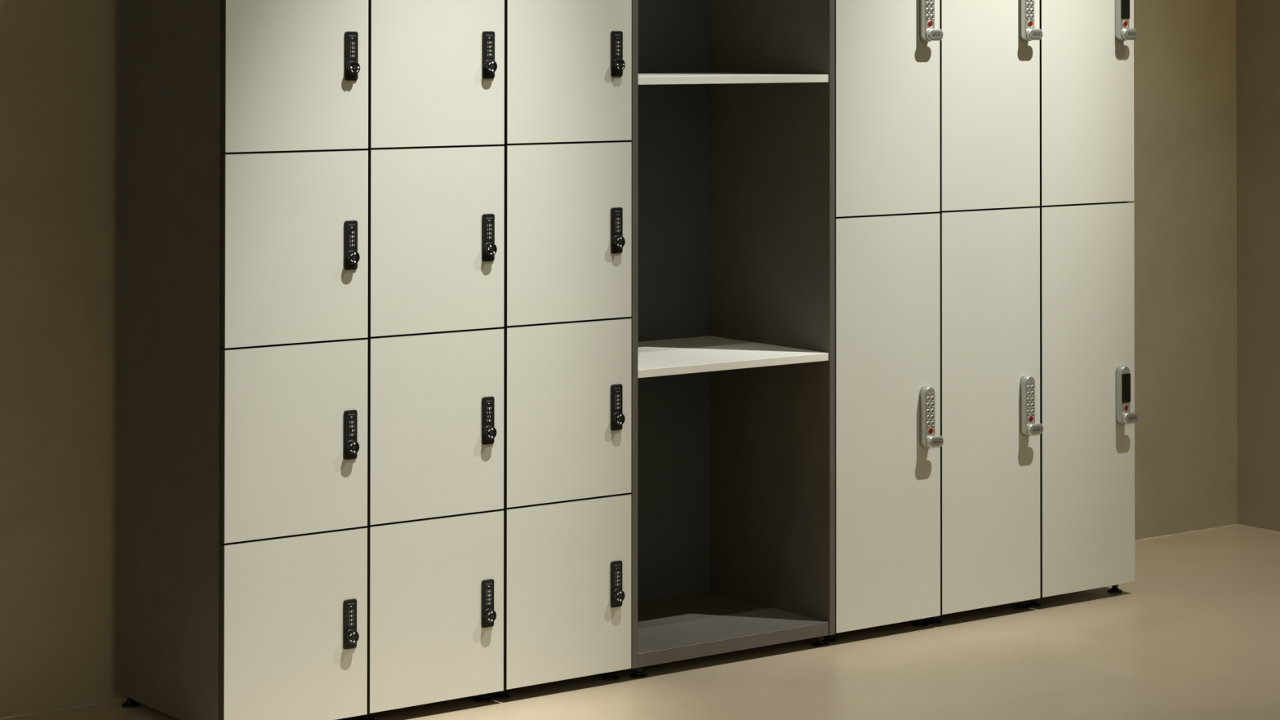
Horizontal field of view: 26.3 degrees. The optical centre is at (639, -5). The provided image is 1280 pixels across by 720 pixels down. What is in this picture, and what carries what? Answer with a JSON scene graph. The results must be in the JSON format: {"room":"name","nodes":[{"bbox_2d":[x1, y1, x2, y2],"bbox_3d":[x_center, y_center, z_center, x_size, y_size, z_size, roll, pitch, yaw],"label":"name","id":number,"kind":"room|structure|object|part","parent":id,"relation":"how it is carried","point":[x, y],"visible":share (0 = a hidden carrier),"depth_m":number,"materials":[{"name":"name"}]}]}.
{"room":"locker room","nodes":[
{"label":"locker room","id":0,"kind":"room"},
{"bbox_2d":[0,0,1237,717],"bbox_3d":[-2.112,-0.407,4.784,9.472,3.600,0.150,1,-1,-37],"label":"wall","id":1,"kind":"structure","parent":0,"point":[59,58],"depth_m":5.44,"materials":[{"name":"brown paint"}]},
{"bbox_2d":[0,524,1237,719],"bbox_3d":[-0.360,1.410,5.961,4.922,0.003,0.003,1,-1,-37],"label":"trim","id":2,"kind":"structure","parent":1,"relation":"attached to","point":[103,702],"depth_m":5.44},
{"bbox_2d":[0,524,1279,719],"bbox_3d":[0.112,1.402,1.753,9.472,0.100,7.627,1,-1,-37],"label":"floor","id":3,"kind":"structure","parent":0,"point":[1195,635],"depth_m":5.75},
{"bbox_2d":[115,0,368,719],"bbox_3d":[-0.775,0.488,5.347,0.308,1.828,0.469,1,-1,-37],"label":"locker","id":4,"kind":"object","parent":3,"relation":"on","point":[242,316],"visible":1,"depth_m":5.19,"materials":[{"name":"grey laminate"}]},
{"bbox_3d":[-0.650,1.196,5.168,0.308,0.356,0.016,1,-1,-37],"label":"door","id":5,"kind":"part","parent":4,"relation":"part of","materials":[{"name":"beige laminate"}]},
{"bbox_3d":[-0.650,0.476,5.178,0.308,0.359,0.016,1,-1,-37],"label":"door","id":6,"kind":"part","parent":4,"relation":"part of","materials":[{"name":"beige laminate"}]},
{"bbox_3d":[-0.650,0.837,5.173,0.308,0.357,0.016,1,-1,-37],"label":"door","id":7,"kind":"part","parent":4,"relation":"part of","materials":[{"name":"beige laminate"}]},
{"bbox_3d":[-0.649,0.115,5.183,0.308,0.357,0.016,1,-1,-37],"label":"door","id":8,"kind":"part","parent":4,"relation":"part of","materials":[{"name":"beige laminate"}]},
{"bbox_3d":[-0.548,1.221,5.222,0.027,0.027,0.012,1,-1,-37],"label":"turn knob","id":9,"kind":"part","parent":4,"relation":"part of","materials":[{"name":"black plastic"}]},
{"bbox_3d":[-0.547,0.861,5.227,0.027,0.027,0.012,1,-1,-37],"label":"turn knob","id":10,"kind":"part","parent":4,"relation":"part of","materials":[{"name":"black plastic"}]},
{"bbox_3d":[-0.547,0.139,5.237,0.027,0.027,0.012,1,-1,-37],"label":"turn knob","id":11,"kind":"part","parent":4,"relation":"part of","materials":[{"name":"black plastic"}]},
{"bbox_3d":[-0.547,0.500,5.232,0.027,0.027,0.012,1,-1,-37],"label":"turn knob","id":12,"kind":"part","parent":4,"relation":"part of","materials":[{"name":"black plastic"}]},
{"bbox_2d":[355,0,504,719],"bbox_3d":[-0.524,0.491,5.534,0.308,1.828,0.469,1,-1,-37],"label":"locker","id":13,"kind":"object","parent":3,"relation":"on","point":[435,526],"visible":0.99,"depth_m":5.35,"materials":[{"name":"grey laminate"}]},
{"bbox_3d":[-0.398,1.198,5.354,0.308,0.356,0.016,1,-1,-37],"label":"door","id":14,"kind":"part","parent":13,"relation":"part of","materials":[{"name":"beige laminate"}]},
{"bbox_3d":[-0.398,0.839,5.359,0.308,0.357,0.016,1,-1,-37],"label":"door","id":15,"kind":"part","parent":13,"relation":"part of","materials":[{"name":"beige laminate"}]},
{"bbox_3d":[-0.398,0.478,5.364,0.308,0.359,0.016,1,-1,-37],"label":"door","id":16,"kind":"part","parent":13,"relation":"part of","materials":[{"name":"beige laminate"}]},
{"bbox_3d":[-0.398,0.117,5.369,0.308,0.357,0.016,1,-1,-37],"label":"door","id":17,"kind":"part","parent":13,"relation":"part of","materials":[{"name":"beige laminate"}]},
{"bbox_3d":[-0.296,1.223,5.408,0.027,0.027,0.012,1,-1,-37],"label":"turn knob","id":18,"kind":"part","parent":13,"relation":"part of","materials":[{"name":"black plastic"}]},
{"bbox_3d":[-0.296,0.863,5.413,0.027,0.027,0.012,1,-1,-37],"label":"turn knob","id":19,"kind":"part","parent":13,"relation":"part of","materials":[{"name":"black plastic"}]},
{"bbox_3d":[-0.295,0.141,5.423,0.027,0.027,0.012,1,-1,-37],"label":"turn knob","id":20,"kind":"part","parent":13,"relation":"part of","materials":[{"name":"black plastic"}]},
{"bbox_3d":[-0.295,0.502,5.418,0.027,0.027,0.012,1,-1,-37],"label":"turn knob","id":21,"kind":"part","parent":13,"relation":"part of","materials":[{"name":"black plastic"}]},
{"bbox_2d":[492,0,631,699],"bbox_3d":[-0.271,0.493,5.721,0.308,1.830,0.469,1,-1,-37],"label":"locker","id":22,"kind":"object","parent":3,"relation":"on","point":[567,360],"visible":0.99,"depth_m":5.54,"materials":[{"name":"grey laminate"}]},
{"bbox_3d":[-0.146,1.200,5.541,0.308,0.356,0.016,1,-1,-37],"label":"door","id":23,"kind":"part","parent":22,"relation":"part of","materials":[{"name":"beige laminate"}]},
{"bbox_3d":[-0.146,0.841,5.546,0.308,0.357,0.016,1,-1,-37],"label":"door","id":24,"kind":"part","parent":22,"relation":"part of","materials":[{"name":"beige laminate"}]},
{"bbox_3d":[-0.146,0.479,5.551,0.308,0.359,0.016,1,-1,-37],"label":"door","id":25,"kind":"part","parent":22,"relation":"part of","materials":[{"name":"beige laminate"}]},
{"bbox_3d":[-0.145,0.118,5.556,0.308,0.357,0.016,1,-1,-37],"label":"door","id":26,"kind":"part","parent":22,"relation":"part of","materials":[{"name":"beige laminate"}]},
{"bbox_3d":[-0.043,0.865,5.600,0.027,0.027,0.012,1,-1,-37],"label":"turn knob","id":27,"kind":"part","parent":22,"relation":"part of","materials":[{"name":"black plastic"}]},
{"bbox_3d":[-0.043,1.225,5.595,0.027,0.027,0.012,1,-1,-37],"label":"turn knob","id":28,"kind":"part","parent":22,"relation":"part of","materials":[{"name":"black plastic"}]},
{"bbox_3d":[-0.043,0.142,5.610,0.027,0.027,0.012,1,-1,-37],"label":"turn knob","id":29,"kind":"part","parent":22,"relation":"part of","materials":[{"name":"black plastic"}]},
{"bbox_3d":[-0.043,0.504,5.605,0.027,0.027,0.012,1,-1,-37],"label":"turn knob","id":30,"kind":"part","parent":22,"relation":"part of","materials":[{"name":"black plastic"}]},
{"bbox_2d":[626,0,835,678],"bbox_3d":[0.069,0.497,5.982,0.547,1.828,0.453,1,-1,-37],"label":"open shelf unit","id":31,"kind":"object","parent":3,"relation":"on","point":[732,493],"visible":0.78,"depth_m":6.16,"materials":[{"name":"grey laminate"}]},
{"bbox_3d":[-0.145,0.482,5.824,0.015,1.803,0.453,1,-1,-37],"label":"panel","id":32,"kind":"part","parent":31,"relation":"part of","materials":[{"name":"grey laminate"}]},
{"bbox_3d":[-0.050,0.487,6.143,0.517,1.803,0.010,1,-1,-37],"label":"panel","id":33,"kind":"part","parent":31,"relation":"part of","materials":[{"name":"laminate"}]},
{"bbox_3d":[0.078,0.181,5.974,0.515,0.017,0.418,1,-1,-37],"label":"shelf","id":34,"kind":"part","parent":31,"relation":"part of","materials":[{"name":"laminate"}]},
{"bbox_3d":[0.078,0.784,5.966,0.515,0.017,0.418,1,-1,-37],"label":"shelf","id":35,"kind":"part","parent":31,"relation":"part of","materials":[{"name":"laminate"}]},
{"bbox_3d":[0.283,0.487,6.141,0.015,1.803,0.453,1,-1,-37],"label":"panel","id":36,"kind":"part","parent":31,"relation":"part of","materials":[{"name":"grey laminate"}]},
{"bbox_2d":[823,0,943,642],"bbox_3d":[0.423,0.501,6.225,0.307,1.828,0.484,1,-1,-37],"label":"locker","id":37,"kind":"object","parent":3,"relation":"on","point":[889,441],"visible":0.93,"depth_m":6.05,"materials":[{"name":"grey laminate"}]},
{"bbox_3d":[0.544,0.035,6.068,0.307,0.897,0.016,1,-1,-37],"label":"door","id":38,"kind":"part","parent":37,"relation":"part of","materials":[{"name":"beige laminate"}]},
{"bbox_3d":[0.544,0.936,6.056,0.307,0.899,0.016,1,-1,-37],"label":"door","id":39,"kind":"part","parent":37,"relation":"part of","materials":[{"name":"beige laminate"}]},
{"bbox_3d":[0.656,0.088,6.109,0.048,0.029,0.011,1,-1,-37],"label":"oval knob","id":40,"kind":"part","parent":37,"relation":"part of","materials":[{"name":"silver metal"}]},
{"bbox_3d":[0.656,0.992,6.097,0.048,0.029,0.011,1,-1,-37],"label":"oval knob","id":41,"kind":"part","parent":37,"relation":"part of","materials":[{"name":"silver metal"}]},
{"bbox_2d":[925,0,1043,624],"bbox_3d":[0.673,0.504,6.411,0.307,1.829,0.484,1,-1,-37],"label":"locker","id":42,"kind":"object","parent":3,"relation":"on","point":[991,428],"visible":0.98,"depth_m":6.23,"materials":[{"name":"grey laminate"}]},
{"bbox_3d":[0.794,0.938,6.241,0.307,0.899,0.016,1,-1,-37],"label":"door","id":43,"kind":"part","parent":42,"relation":"part of","materials":[{"name":"beige laminate"}]},
{"bbox_3d":[0.795,0.037,6.254,0.307,0.897,0.016,1,-1,-37],"label":"door","id":44,"kind":"part","parent":42,"relation":"part of","materials":[{"name":"beige laminate"}]},
{"bbox_3d":[0.905,0.090,6.294,0.048,0.029,0.011,1,-1,-37],"label":"oval knob","id":45,"kind":"part","parent":42,"relation":"part of","materials":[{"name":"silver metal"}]},
{"bbox_3d":[0.905,0.994,6.281,0.048,0.029,0.011,1,-1,-37],"label":"oval knob","id":46,"kind":"part","parent":42,"relation":"part of","materials":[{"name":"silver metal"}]},
{"bbox_2d":[1026,0,1137,607],"bbox_3d":[0.925,0.506,6.597,0.307,1.829,0.484,1,-1,-37],"label":"locker","id":47,"kind":"object","parent":3,"relation":"on","point":[1088,417],"visible":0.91,"depth_m":6.42,"materials":[{"name":"grey laminate"}]},
{"bbox_3d":[1.046,0.940,6.427,0.307,0.899,0.016,1,-1,-37],"label":"door","id":48,"kind":"part","parent":47,"relation":"part of","materials":[{"name":"beige laminate"}]},
{"bbox_3d":[1.046,0.039,6.440,0.307,0.897,0.016,1,-1,-37],"label":"door","id":49,"kind":"part","parent":47,"relation":"part of","materials":[{"name":"beige laminate"}]},
{"bbox_3d":[1.156,0.092,6.480,0.048,0.029,0.011,1,-1,-37],"label":"oval knob","id":50,"kind":"part","parent":47,"relation":"part of","materials":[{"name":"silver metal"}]},
{"bbox_3d":[1.156,0.996,6.467,0.048,0.029,0.011,1,-1,-37],"label":"oval knob","id":51,"kind":"part","parent":47,"relation":"part of","materials":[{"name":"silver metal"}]},
{"bbox_2d":[1235,0,1279,531],"bbox_3d":[3.903,-0.407,4.493,0.150,3.600,7.477,1,-1,-37],"label":"wall","id":52,"kind":"structure","parent":0,"point":[1257,21],"depth_m":7.38,"materials":[{"name":"brown paint"}]},
{"bbox_2d":[1237,524,1279,533],"bbox_3d":[2.115,1.422,6.752,0.003,0.003,1.677,1,-1,-37],"label":"trim","id":53,"kind":"structure","parent":52,"relation":"attached to","point":[1237,524],"depth_m":7.37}
]}

